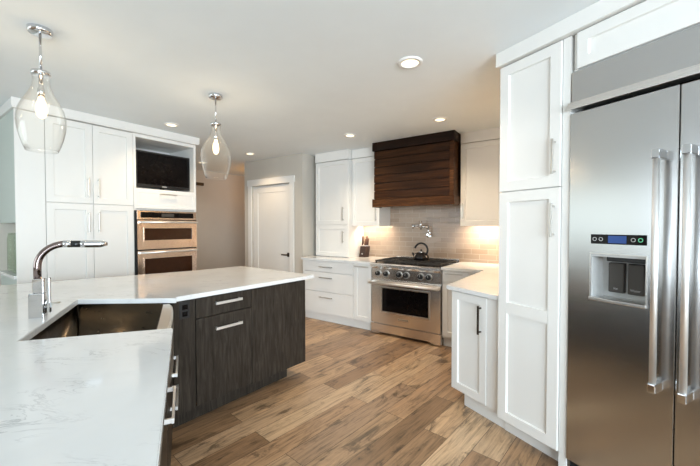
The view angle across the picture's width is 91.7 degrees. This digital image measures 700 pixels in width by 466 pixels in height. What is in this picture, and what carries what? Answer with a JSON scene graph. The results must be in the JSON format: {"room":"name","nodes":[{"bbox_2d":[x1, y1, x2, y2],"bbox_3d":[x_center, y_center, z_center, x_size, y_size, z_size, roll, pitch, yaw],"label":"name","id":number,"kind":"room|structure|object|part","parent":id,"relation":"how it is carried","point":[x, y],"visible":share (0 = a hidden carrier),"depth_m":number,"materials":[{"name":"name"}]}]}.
{"room":"kitchen","nodes":[
{"label":"kitchen","id":0,"kind":"room"},
{"bbox_2d":[0,223,15,284],"bbox_3d":[-4.008,0.075,2.664,0.101,2.500,5.130,1,1,35],"label":"wall","id":1,"kind":"structure","parent":0,"point":[7,243],"depth_m":3.40,"materials":[{"name":"paint"}]},
{"bbox_2d":[196,169,244,269],"bbox_3d":[-2.949,-0.014,6.976,0.102,2.500,5.000,1,1,35],"label":"wall","id":2,"kind":"structure","parent":0,"point":[220,203],"depth_m":7.18,"materials":[{"name":"beige paint"}]},
{"bbox_2d":[244,153,306,273],"bbox_3d":[-1.272,0.013,5.690,1.390,2.501,0.100,1,1,35],"label":"wall","id":3,"kind":"structure","parent":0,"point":[296,164],"depth_m":5.34,"materials":[{"name":"grey paint"}]},
{"bbox_2d":[252,184,288,271],"bbox_3d":[-1.322,0.229,5.690,0.921,2.052,0.095,1,1,35],"label":"door","id":4,"kind":"structure","parent":3,"relation":"attached to","point":[271,202],"depth_m":5.70,"materials":[{"name":"white wood"}]},
{"bbox_2d":[247,175,294,271],"bbox_3d":[-1.333,0.176,5.659,1.130,2.175,0.024,1,1,35],"label":"door frame","id":5,"kind":"structure","parent":3,"relation":"attached to","point":[290,179],"depth_m":5.46,"materials":[{"name":"white wood"}]},
{"bbox_2d":[0,0,599,175],"bbox_3d":[-0.250,-1.237,3.225,10.900,0.100,13.900,0,1,0],"label":"ceiling","id":6,"kind":"structure","parent":0,"point":[292,77],"depth_m":2.37,"materials":[{"name":"white paint"}]},
{"bbox_2d":[14,23,66,153],"bbox_3d":[-1.763,-0.814,1.941,0.222,0.691,0.222,0,1,0],"label":"pendant lamp","id":7,"kind":"object","parent":6,"relation":"hanging from","point":[40,31],"visible":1,"depth_m":1.93,"materials":[{"name":"clear glass"}]},
{"bbox_3d":[-1.763,-1.026,1.936,0.013,0.208,0.013,0,1,0],"label":"rod","id":8,"kind":"part","parent":7,"relation":"part of","materials":[{"name":"silver metal"}]},
{"bbox_3d":[-1.763,-0.683,1.943,0.222,0.430,0.222,0,1,0],"label":"lamp shade","id":9,"kind":"part","parent":7,"relation":"part of","materials":[{"name":"clear glass"}]},
{"bbox_2d":[37,75,44,97],"bbox_3d":[-1.763,-0.835,1.940,0.034,0.122,0.034,0,1,0],"label":"socket","id":10,"kind":"object","parent":7,"relation":"attached to","point":[40,90],"depth_m":1.93,"materials":[{"name":"silver metal"}]},
{"bbox_3d":[-1.763,-0.714,1.943,0.052,0.119,0.052,0,1,0],"label":"bulb","id":11,"kind":"part","parent":7,"relation":"part of","materials":[{"name":"white glass"}]},
{"bbox_2d":[164,122,178,126],"bbox_3d":[-1.967,-1.191,3.745,0.150,0.011,0.150,0,1,0],"label":"recessed light","id":12,"kind":"object","parent":6,"relation":"in","point":[169,124],"visible":1,"depth_m":3.73,"materials":[{"name":"beige"}]},
{"bbox_2d":[200,92,230,178],"bbox_3d":[-1.150,-0.823,2.915,0.249,0.712,0.249,0,1,0],"label":"pendant lamp","id":13,"kind":"object","parent":6,"relation":"hanging from","point":[214,96],"visible":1,"depth_m":2.90,"materials":[{"name":"silver metal"}]},
{"bbox_3d":[-1.150,-0.693,2.917,0.249,0.451,0.249,0,1,0],"label":"lamp shade","id":14,"kind":"part","parent":13,"relation":"part of","materials":[{"name":"clear glass"}]},
{"bbox_2d":[214,126,217,140],"bbox_3d":[-1.150,-0.855,2.914,0.034,0.122,0.034,0,1,0],"label":"socket","id":15,"kind":"object","parent":13,"relation":"attached to","point":[215,127],"depth_m":2.90,"materials":[{"name":"silver metal"}]},
{"bbox_3d":[-1.150,-0.734,2.917,0.052,0.119,0.052,0,1,0],"label":"bulb","id":16,"kind":"part","parent":13,"relation":"part of","materials":[{"name":"white glass"}]},
{"bbox_2d":[344,133,355,136],"bbox_3d":[0.000,-1.200,4.185,0.150,0.011,0.150,0,1,0],"label":"recessed light","id":17,"kind":"object","parent":6,"relation":"in","point":[348,134],"visible":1,"depth_m":4.17,"materials":[{"name":"beige"}]},
{"bbox_2d":[398,56,422,68],"bbox_3d":[0.410,-1.162,2.323,0.170,0.011,0.170,0,1,0],"label":"recessed light","id":18,"kind":"object","parent":6,"relation":"in","point":[409,62],"visible":1,"depth_m":2.32,"materials":[{"name":"beige"}]},
{"bbox_2d":[433,117,446,121],"bbox_3d":[0.942,-1.187,3.559,0.150,0.011,0.150,0,1,0],"label":"recessed light","id":19,"kind":"object","parent":6,"relation":"in","point":[437,119],"visible":1,"depth_m":3.56,"materials":[{"name":"beige"}]},
{"bbox_2d":[307,154,316,255],"bbox_3d":[-0.584,0.015,5.574,0.130,2.500,0.500,1,1,35],"label":"wall","id":20,"kind":"structure","parent":0,"point":[311,165],"depth_m":5.41,"materials":[{"name":"white paint"}]},
{"bbox_2d":[171,317,557,465],"bbox_3d":[-0.250,1.373,3.279,10.900,0.120,13.900,0,1,0],"label":"floor","id":21,"kind":"structure","parent":0,"point":[358,396],"depth_m":2.42,"materials":[{"name":"brown wood"}]},
{"bbox_2d":[0,109,16,284],"bbox_3d":[-3.154,0.108,3.259,0.603,2.410,0.215,1,1,35],"label":"hutch","id":22,"kind":"object","parent":21,"relation":"on","point":[7,179],"visible":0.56,"depth_m":3.15,"materials":[{"name":"white wood"}]},
{"bbox_2d":[13,108,133,283],"bbox_3d":[-2.910,0.102,3.555,0.659,2.410,0.947,1,1,35],"label":"pantry cabinet","id":23,"kind":"object","parent":21,"relation":"on","point":[83,191],"visible":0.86,"depth_m":3.32,"materials":[{"name":"white wood"}]},
{"bbox_3d":[-2.892,0.102,3.087,0.018,2.390,0.202,1,1,35],"label":"filler panel","id":24,"kind":"part","parent":23,"relation":"part of","materials":[{"name":"white wood"}]},
{"bbox_3d":[-2.725,-0.694,3.305,0.020,0.799,0.366,1,1,35],"label":"door","id":25,"kind":"part","parent":23,"relation":"part of","materials":[{"name":"white wood"}]},
{"bbox_3d":[-2.725,0.459,3.329,0.020,1.495,0.366,1,1,35],"label":"door","id":26,"kind":"part","parent":23,"relation":"part of","materials":[{"name":"white wood"}]},
{"bbox_3d":[-2.622,-0.455,3.411,0.034,0.200,0.012,1,1,35],"label":"handle","id":27,"kind":"part","parent":23,"relation":"part of","materials":[{"name":"silver metal"}]},
{"bbox_3d":[-2.622,-0.110,3.418,0.034,0.200,0.012,1,1,35],"label":"handle","id":28,"kind":"part","parent":23,"relation":"part of","materials":[{"name":"silver metal"}]},
{"bbox_2d":[0,96,198,145],"bbox_3d":[-2.695,-1.155,3.828,0.667,0.087,1.731,1,1,35],"label":"trim","id":29,"kind":"structure","parent":23,"relation":"attached to","point":[27,105],"depth_m":3.44,"materials":[{"name":"white wood"}]},
{"bbox_3d":[-2.571,-0.112,3.489,0.034,0.200,0.012,1,1,35],"label":"handle","id":30,"kind":"part","parent":23,"relation":"part of","materials":[{"name":"silver metal"}]},
{"bbox_3d":[-2.511,-0.700,3.609,0.020,0.799,0.370,1,1,35],"label":"door","id":31,"kind":"part","parent":23,"relation":"part of","materials":[{"name":"white wood"}]},
{"bbox_3d":[-2.511,0.453,3.633,0.020,1.495,0.370,1,1,35],"label":"door","id":32,"kind":"part","parent":23,"relation":"part of","materials":[{"name":"white wood"}]},
{"bbox_2d":[132,133,195,274],"bbox_3d":[-2.425,0.088,4.241,0.661,2.410,0.732,1,1,35],"label":"tall cabinet","id":33,"kind":"object","parent":21,"relation":"on","point":[144,198],"visible":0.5,"depth_m":4.13,"materials":[{"name":"white wood"}]},
{"bbox_2d":[136,149,189,190],"bbox_3d":[-2.294,-0.735,4.150,0.170,0.440,0.636,1,1,35],"label":"television","id":34,"kind":"object","parent":33,"relation":"in","point":[160,171],"visible":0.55,"depth_m":4.09,"materials":[{"name":"black plastic"}]},
{"bbox_3d":[-2.183,-0.394,4.062,0.004,0.225,0.726,1,1,35],"label":"drawer","id":35,"kind":"part","parent":33,"relation":"part of","materials":[{"name":"white wood"}]},
{"bbox_2d":[134,210,197,274],"bbox_3d":[-2.381,0.318,4.215,0.658,1.161,0.725,1,1,35],"label":"double wall oven","id":36,"kind":"object","parent":33,"relation":"in","point":[164,241],"visible":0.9,"depth_m":4.01,"materials":[{"name":"metal"}]},
{"bbox_3d":[-2.169,-0.208,4.059,0.018,0.098,0.694,1,1,35],"label":"control panel","id":37,"kind":"part","parent":36,"relation":"part of","materials":[{"name":"metal"}]},
{"bbox_3d":[-2.167,0.016,4.062,0.024,0.330,0.694,1,1,35],"label":"oven door","id":38,"kind":"part","parent":36,"relation":"part of","materials":[{"name":"metal"}]},
{"bbox_3d":[-2.167,0.536,4.073,0.024,0.680,0.694,1,1,35],"label":"oven door","id":39,"kind":"part","parent":36,"relation":"part of","materials":[{"name":"metal"}]},
{"bbox_3d":[-2.155,0.011,4.061,0.006,0.160,0.580,1,1,35],"label":"window trim","id":40,"kind":"part","parent":36,"relation":"part of","materials":[{"name":"metal"}]},
{"bbox_3d":[-2.155,0.486,4.070,0.006,0.420,0.580,1,1,35],"label":"window trim","id":41,"kind":"part","parent":36,"relation":"part of","materials":[{"name":"metal"}]},
{"bbox_3d":[-2.134,-0.126,4.035,0.058,0.021,0.668,1,1,35],"label":"handle","id":42,"kind":"part","parent":36,"relation":"part of","materials":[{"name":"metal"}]},
{"bbox_3d":[-2.134,0.219,4.042,0.058,0.021,0.668,1,1,35],"label":"handle","id":43,"kind":"part","parent":36,"relation":"part of","materials":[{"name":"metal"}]},
{"bbox_2d":[160,386,175,465],"bbox_3d":[-0.927,0.917,1.055,0.681,0.882,0.715,-1,1,-26],"label":"base cabinet","id":44,"kind":"object","parent":21,"relation":"on","point":[164,450],"visible":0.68,"depth_m":1.33,"materials":[{"name":"grey wood"}]},
{"bbox_3d":[-0.663,0.855,1.185,0.020,0.751,0.711,-1,1,-26],"label":"drawer","id":45,"kind":"part","parent":44,"relation":"part of","materials":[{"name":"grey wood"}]},
{"bbox_3d":[-0.729,0.692,1.378,0.036,0.019,0.290,-1,1,-26],"label":"handle","id":46,"kind":"part","parent":44,"relation":"part of","materials":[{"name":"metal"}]},
{"bbox_2d":[167,355,178,465],"bbox_3d":[-1.254,1.045,1.727,0.681,0.600,0.695,-1,1,-26],"label":"base cabinet","id":47,"kind":"object","parent":21,"relation":"on","point":[169,394],"visible":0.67,"depth_m":1.82,"materials":[{"name":"grey wood"}]},
{"bbox_3d":[-0.988,0.815,1.849,0.020,0.145,0.680,-1,1,-26],"label":"drawer","id":48,"kind":"part","parent":47,"relation":"part of","materials":[{"name":"grey wood"}]},
{"bbox_3d":[-0.988,1.055,1.854,0.020,0.324,0.680,-1,1,-26],"label":"drawer","id":49,"kind":"part","parent":47,"relation":"part of","materials":[{"name":"grey wood"}]},
{"bbox_3d":[-1.005,0.940,1.950,0.036,0.019,0.290,-1,1,-26],"label":"handle","id":50,"kind":"part","parent":47,"relation":"part of","materials":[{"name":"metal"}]},
{"bbox_3d":[-1.005,0.760,1.946,0.036,0.019,0.290,-1,1,-26],"label":"handle","id":51,"kind":"part","parent":47,"relation":"part of","materials":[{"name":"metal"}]},
{"bbox_2d":[172,299,195,427],"bbox_3d":[-1.153,0.891,2.332,0.090,0.882,0.146,1,1,38],"label":"post","id":52,"kind":"object","parent":21,"relation":"on","point":[183,329],"visible":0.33,"depth_m":2.31,"materials":[{"name":"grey wood"}]},
{"bbox_2d":[179,301,189,319],"bbox_3d":[-1.115,0.519,2.293,0.008,0.117,0.070,1,1,38],"label":"power outlet","id":53,"kind":"object","parent":52,"relation":"attached to","point":[184,307],"visible":1,"depth_m":2.29,"materials":[{"name":"black plastic"}]},
{"bbox_2d":[157,289,251,425],"bbox_3d":[-1.182,0.884,2.685,0.654,0.882,0.546,1,1,38],"label":"base cabinet","id":54,"kind":"object","parent":21,"relation":"on","point":[223,322],"visible":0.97,"depth_m":2.52,"materials":[{"name":"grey wood"}]},
{"bbox_3d":[-0.933,0.521,2.537,0.020,0.138,0.454,1,1,38],"label":"drawer","id":55,"kind":"part","parent":54,"relation":"part of","materials":[{"name":"grey wood"}]},
{"bbox_3d":[-0.933,0.899,2.545,0.020,0.607,0.454,1,1,38],"label":"drawer","id":56,"kind":"part","parent":54,"relation":"part of","materials":[{"name":"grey wood"}]},
{"bbox_3d":[-0.902,0.688,2.536,0.034,0.019,0.218,1,1,38],"label":"handle","id":57,"kind":"part","parent":54,"relation":"part of","materials":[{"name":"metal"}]},
{"bbox_3d":[-0.902,0.505,2.532,0.034,0.019,0.218,1,1,38],"label":"handle","id":58,"kind":"part","parent":54,"relation":"part of","materials":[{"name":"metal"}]},
{"bbox_2d":[246,280,304,394],"bbox_3d":[-0.853,0.874,3.151,0.640,0.882,0.590,1,1,38],"label":"island end panel","id":59,"kind":"object","parent":21,"relation":"on","point":[278,310],"visible":0.66,"depth_m":2.92,"materials":[{"name":"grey wood"}]},
{"bbox_2d":[303,259,355,326],"bbox_3d":[-0.137,0.834,5.120,0.922,0.882,0.749,1,1,35],"label":"base cabinet","id":60,"kind":"object","parent":21,"relation":"on","point":[329,296],"visible":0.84,"depth_m":4.81,"materials":[{"name":"white wood"}]},
{"bbox_3d":[-0.321,0.702,4.843,0.905,0.277,0.020,1,1,35],"label":"drawer","id":61,"kind":"part","parent":60,"relation":"part of","materials":[{"name":"white wood"}]},
{"bbox_3d":[-0.321,0.480,4.838,0.905,0.156,0.020,1,1,35],"label":"drawer","id":62,"kind":"part","parent":60,"relation":"part of","materials":[{"name":"white wood"}]},
{"bbox_3d":[-0.321,1.000,4.849,0.905,0.310,0.020,1,1,35],"label":"drawer","id":63,"kind":"part","parent":60,"relation":"part of","materials":[{"name":"white wood"}]},
{"bbox_2d":[301,255,389,263],"bbox_3d":[-0.062,0.377,5.062,1.314,0.030,0.747,1,1,35],"label":"countertop","id":64,"kind":"structure","parent":60,"relation":"on","point":[359,260],"depth_m":4.88,"materials":[{"name":"white stone"}]},
{"bbox_2d":[316,159,363,257],"bbox_3d":[-0.172,-0.364,5.303,0.628,1.440,0.449,1,1,35],"label":"cabinet","id":65,"kind":"object","parent":64,"relation":"on","point":[336,236],"visible":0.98,"depth_m":5.13,"materials":[{"name":"white wood"}]},
{"bbox_3d":[-0.275,-0.602,5.150,0.624,0.952,0.020,1,1,35],"label":"door","id":66,"kind":"part","parent":65,"relation":"part of","materials":[{"name":"white wood"}]},
{"bbox_3d":[-0.275,0.115,5.165,0.624,0.473,0.020,1,1,35],"label":"door","id":67,"kind":"part","parent":65,"relation":"part of","materials":[{"name":"white wood"}]},
{"bbox_2d":[315,147,373,163],"bbox_3d":[0.026,-1.156,5.168,1.092,0.139,0.423,1,1,35],"label":"trim","id":68,"kind":"structure","parent":65,"relation":"attached to","point":[345,154],"depth_m":5.01,"materials":[{"name":"white wood"}]},
{"bbox_2d":[359,246,369,256],"bbox_3d":[0.220,0.280,5.130,0.104,0.160,0.145,1,1,35],"label":"knife block","id":69,"kind":"object","parent":64,"relation":"on","point":[364,250],"visible":0.93,"depth_m":5.09,"materials":[{"name":"brown wood"}]},
{"bbox_2d":[354,263,372,329],"bbox_3d":[0.356,0.841,4.774,0.280,0.882,0.749,1,1,35],"label":"base cabinet","id":70,"kind":"object","parent":21,"relation":"on","point":[362,273],"visible":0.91,"depth_m":4.51,"materials":[{"name":"white wood"}]},
{"bbox_2d":[368,256,459,345],"bbox_3d":[0.841,0.817,4.397,0.922,0.945,0.806,1,1,35],"label":"gas range","id":71,"kind":"object","parent":21,"relation":"on","point":[406,291],"visible":0.94,"depth_m":4.12,"materials":[{"name":"metal"}]},
{"bbox_3d":[0.631,0.631,4.094,0.922,0.034,0.075,1,1,35],"label":"handle","id":72,"kind":"part","parent":71,"relation":"part of","materials":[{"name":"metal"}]},
{"bbox_3d":[0.658,0.842,4.122,0.650,0.327,0.005,1,1,35],"label":"window trim","id":73,"kind":"part","parent":71,"relation":"part of","materials":[{"name":"black glass"}]},
{"bbox_3d":[0.660,0.487,4.132,0.922,0.196,0.069,1,1,35],"label":"control panel","id":74,"kind":"part","parent":71,"relation":"part of","materials":[{"name":"metal"}]},
{"bbox_3d":[0.666,0.870,4.148,0.916,0.550,0.044,1,1,35],"label":"oven door","id":75,"kind":"part","parent":71,"relation":"part of","materials":[{"name":"metal"}]},
{"bbox_3d":[0.830,1.216,4.390,0.922,0.123,0.618,1,1,35],"label":"kick panel","id":76,"kind":"part","parent":71,"relation":"part of","materials":[{"name":"metal"}]},
{"bbox_2d":[374,259,457,266],"bbox_3d":[0.864,0.390,4.421,0.902,0.013,0.640,1,1,35],"label":"cooktop","id":77,"kind":"object","parent":71,"relation":"in","point":[445,260],"depth_m":4.27,"materials":[{"name":"black metal"}]},
{"bbox_2d":[412,242,428,259],"bbox_3d":[0.926,0.234,4.423,0.207,0.228,0.207,0,1,-14],"label":"kettle","id":78,"kind":"object","parent":71,"relation":"on","point":[420,255],"visible":1,"depth_m":4.37,"materials":[{"name":"black metal"}]},
{"bbox_3d":[0.928,0.208,4.422,0.197,0.176,0.025,1,1,35],"label":"handle","id":79,"kind":"part","parent":78,"relation":"part of","materials":[{"name":"black plastic"}]},
{"bbox_2d":[442,270,475,346],"bbox_3d":[1.543,0.858,3.943,0.734,0.882,0.749,1,1,35],"label":"base cabinet","id":80,"kind":"object","parent":21,"relation":"on","point":[448,277],"visible":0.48,"depth_m":3.84,"materials":[{"name":"white wood"}]},
{"bbox_3d":[1.177,0.871,3.797,0.295,0.613,0.020,1,1,35],"label":"door","id":81,"kind":"part","parent":80,"relation":"part of","materials":[{"name":"white wood"}]},
{"bbox_3d":[1.177,0.491,3.789,0.295,0.134,0.020,1,1,35],"label":"drawer","id":82,"kind":"part","parent":80,"relation":"part of","materials":[{"name":"white wood"}]},
{"bbox_2d":[451,290,504,428],"bbox_3d":[1.343,0.880,2.855,0.668,0.882,1.322,1,1,36],"label":"base cabinet","id":83,"kind":"object","parent":21,"relation":"on","point":[474,318],"visible":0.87,"depth_m":2.47,"materials":[{"name":"white wood"}]},
{"bbox_3d":[0.882,0.831,2.526,0.020,0.758,0.324,-1,1,-29],"label":"door","id":84,"kind":"part","parent":83,"relation":"part of","materials":[{"name":"white wood"}]},
{"bbox_2d":[441,262,498,299],"bbox_3d":[1.340,0.414,3.277,1.159,0.030,2.066,1,1,35],"label":"countertop","id":85,"kind":"structure","parent":83,"relation":"on","point":[485,283],"depth_m":2.91,"materials":[{"name":"white stone"}]},
{"bbox_3d":[0.914,0.617,2.407,0.034,0.203,0.012,-1,1,-28],"label":"handle","id":86,"kind":"part","parent":83,"relation":"part of","materials":[{"name":"brown metal"}]},
{"bbox_3d":[0.991,0.834,2.332,0.015,0.760,0.116,-1,1,-29],"label":"filler panel","id":87,"kind":"part","parent":83,"relation":"part of","materials":[{"name":"white wood"}]},
{"bbox_2d":[497,36,583,465],"bbox_3d":[1.359,0.131,2.200,0.694,2.408,0.439,-1,1,-28],"label":"pantry cabinet","id":88,"kind":"object","parent":21,"relation":"on","point":[536,89],"visible":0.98,"depth_m":2.03,"materials":[{"name":"white wood"}]},
{"bbox_3d":[1.079,0.486,2.080,0.012,0.073,0.264,-1,1,-28],"label":"door rail","id":89,"kind":"part","parent":88,"relation":"part of","materials":[{"name":"white wood"}]},
{"bbox_3d":[1.083,0.485,2.082,0.020,1.488,0.392,-1,1,-29],"label":"door","id":90,"kind":"part","parent":88,"relation":"part of","materials":[{"name":"white wood"}]},
{"bbox_3d":[1.083,-0.665,2.058,0.020,0.802,0.392,-1,1,-29],"label":"door","id":91,"kind":"part","parent":88,"relation":"part of","materials":[{"name":"white wood"}]},
{"bbox_3d":[1.137,-0.072,1.915,0.034,0.190,0.012,-1,1,-28],"label":"handle","id":92,"kind":"part","parent":88,"relation":"part of","materials":[{"name":"silver metal"}]},
{"bbox_3d":[1.138,-0.429,1.905,0.034,0.196,0.012,-1,1,-28],"label":"handle","id":93,"kind":"part","parent":88,"relation":"part of","materials":[{"name":"silver metal"}]},
{"bbox_3d":[1.193,0.127,1.884,0.012,2.388,0.041,-1,1,-29],"label":"filler panel","id":94,"kind":"part","parent":88,"relation":"part of","materials":[{"name":"white wood"}]},
{"bbox_2d":[566,25,699,465],"bbox_3d":[1.738,0.241,1.461,0.737,2.198,1.220,-1,1,-28],"label":"refrigerator","id":95,"kind":"object","parent":21,"relation":"on","point":[633,362],"visible":1,"depth_m":1.59,"materials":[{"name":"metal"}]},
{"bbox_3d":[1.297,0.223,1.655,0.005,0.240,0.240,-1,1,-29],"label":"recess frame","id":96,"kind":"part","parent":95,"relation":"part of","materials":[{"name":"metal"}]},
{"bbox_3d":[1.297,0.032,1.651,0.005,0.048,0.230,-1,1,-28],"label":"control panel","id":97,"kind":"part","parent":95,"relation":"part of","materials":[{"name":"black glass"}]},
{"bbox_3d":[1.490,-0.666,1.308,0.070,0.038,1.220,-1,1,-28],"label":"grille rail","id":98,"kind":"part","parent":95,"relation":"part of","materials":[{"name":"metal"}]},
{"bbox_3d":[1.510,-0.771,1.314,0.056,0.164,1.216,-1,1,-28],"label":"grille panel","id":99,"kind":"part","parent":95,"relation":"part of","materials":[{"name":"metal"}]},
{"bbox_2d":[574,0,699,71],"bbox_3d":[1.776,-0.961,1.446,0.660,0.194,1.222,-1,1,-28],"label":"upper cabinet","id":100,"kind":"object","parent":95,"relation":"on","point":[647,22],"visible":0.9,"depth_m":1.59,"materials":[{"name":"white wood"}]},
{"bbox_2d":[496,0,645,68],"bbox_3d":[1.688,-1.108,1.585,0.690,0.087,1.815,-1,1,-28],"label":"trim","id":101,"kind":"structure","parent":100,"relation":"attached to","point":[601,10],"depth_m":1.84,"materials":[{"name":"white wood"}]},
{"bbox_3d":[1.324,0.169,1.480,0.025,1.032,0.025,-1,1,-28],"label":"handle","id":102,"kind":"part","parent":95,"relation":"part of","materials":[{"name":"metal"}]},
{"bbox_3d":[1.372,0.170,1.392,0.025,1.032,0.025,-1,1,-28],"label":"handle","id":103,"kind":"part","parent":95,"relation":"part of","materials":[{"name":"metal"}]},
{"bbox_3d":[1.615,0.316,1.139,0.059,1.882,0.768,-1,1,-28],"label":"door","id":104,"kind":"part","parent":95,"relation":"part of","materials":[{"name":"metal"}]},
{"bbox_3d":[-0.642,0.930,0.428,0.645,0.882,0.658,-1,1,-26],"label":"kitchen island","id":105,"kind":"object","parent":21,"relation":"on","visible":0},
{"bbox_2d":[0,266,313,465],"bbox_3d":[-0.981,0.442,1.913,2.570,0.030,3.673,-1,1,-35],"label":"island countertop","id":106,"kind":"structure","parent":105,"relation":"on","point":[99,399],"depth_m":1.07,"materials":[{"name":"white stone"}]},
{"bbox_2d":[28,240,107,318],"bbox_3d":[-1.469,0.234,1.786,0.324,0.390,0.060,-1,1,-26],"label":"kitchen faucet","id":107,"kind":"object","parent":106,"relation":"on","point":[39,300],"visible":1,"depth_m":1.73,"materials":[{"name":"silver metal"}]},
{"bbox_3d":[-1.548,0.137,1.746,0.123,0.190,0.033,-1,1,-26],"label":"spout","id":108,"kind":"part","parent":107,"relation":"part of","materials":[{"name":"silver metal"}]},
{"bbox_3d":[-1.552,0.319,1.748,0.020,0.180,0.036,-1,1,-26],"label":"lever","id":109,"kind":"part","parent":107,"relation":"part of","materials":[{"name":"silver metal"}]},
{"bbox_2d":[30,304,173,386],"bbox_3d":[-1.279,0.593,1.852,0.567,0.268,0.971,-1,1,-26],"label":"sink","id":110,"kind":"object","parent":106,"relation":"in","point":[82,319],"visible":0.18,"depth_m":2.17,"materials":[{"name":"metal"}]},
{"bbox_2d":[30,304,162,339],"bbox_3d":[-1.308,0.582,1.838,0.504,0.245,0.971,-1,1,-26],"label":"basin","id":111,"kind":"object","parent":110,"relation":"in","point":[83,319],"depth_m":2.17,"materials":[{"name":"metal"}]},
{"bbox_2d":[364,204,498,263],"bbox_3d":[1.001,0.031,4.831,3.540,2.500,0.101,1,1,35],"label":"backsplash","id":112,"kind":"structure","parent":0,"point":[449,240],"depth_m":4.66,"materials":[{"name":"tile"}]},
{"bbox_2d":[352,156,389,225],"bbox_3d":[0.304,-0.597,5.019,0.464,0.988,0.359,1,1,35],"label":"upper cabinet","id":113,"kind":"object","parent":112,"relation":"attached to","point":[363,213],"visible":0.71,"depth_m":4.93,"materials":[{"name":"white wood"}]},
{"bbox_2d":[372,130,460,207],"bbox_3d":[0.908,-0.778,4.491,1.119,0.866,0.525,1,1,35],"label":"range hood","id":114,"kind":"object","parent":112,"relation":"attached to","point":[421,170],"visible":1,"depth_m":4.24,"materials":[{"name":"brown wood"}]},
{"bbox_3d":[0.908,-0.399,4.499,1.119,0.108,0.525,1,1,35],"label":"trim","id":115,"kind":"part","parent":114,"relation":"part of","materials":[{"name":"brown wood"}]},
{"bbox_3d":[0.908,-1.155,4.484,1.117,0.112,0.525,1,1,35],"label":"crown trim","id":116,"kind":"part","parent":114,"relation":"part of","materials":[{"name":"brown wood"}]},
{"bbox_2d":[412,221,432,236],"bbox_3d":[0.989,-0.051,4.681,0.287,0.220,0.111,0,1,17],"label":"pot filler","id":117,"kind":"object","parent":112,"relation":"attached to","point":[420,226],"visible":1,"depth_m":4.64,"materials":[{"name":"silver metal"}]},
{"bbox_3d":[0.956,-0.090,4.680,0.240,0.058,0.073,1,1,31],"label":"arm","id":118,"kind":"part","parent":117,"relation":"part of","materials":[{"name":"silver metal"}]},
{"bbox_2d":[460,139,500,225],"bbox_3d":[1.779,-0.577,3.987,0.872,0.990,0.359,1,1,35],"label":"upper cabinet","id":119,"kind":"object","parent":112,"relation":"attached to","point":[480,161],"visible":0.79,"depth_m":4.00,"materials":[{"name":"white wood"}]},
{"bbox_2d":[461,127,499,143],"bbox_3d":[1.706,-1.140,4.046,0.672,0.125,0.333,1,1,35],"label":"trim","id":120,"kind":"structure","parent":119,"relation":"attached to","point":[493,133],"depth_m":3.97,"materials":[{"name":"white wood"}]}
]}

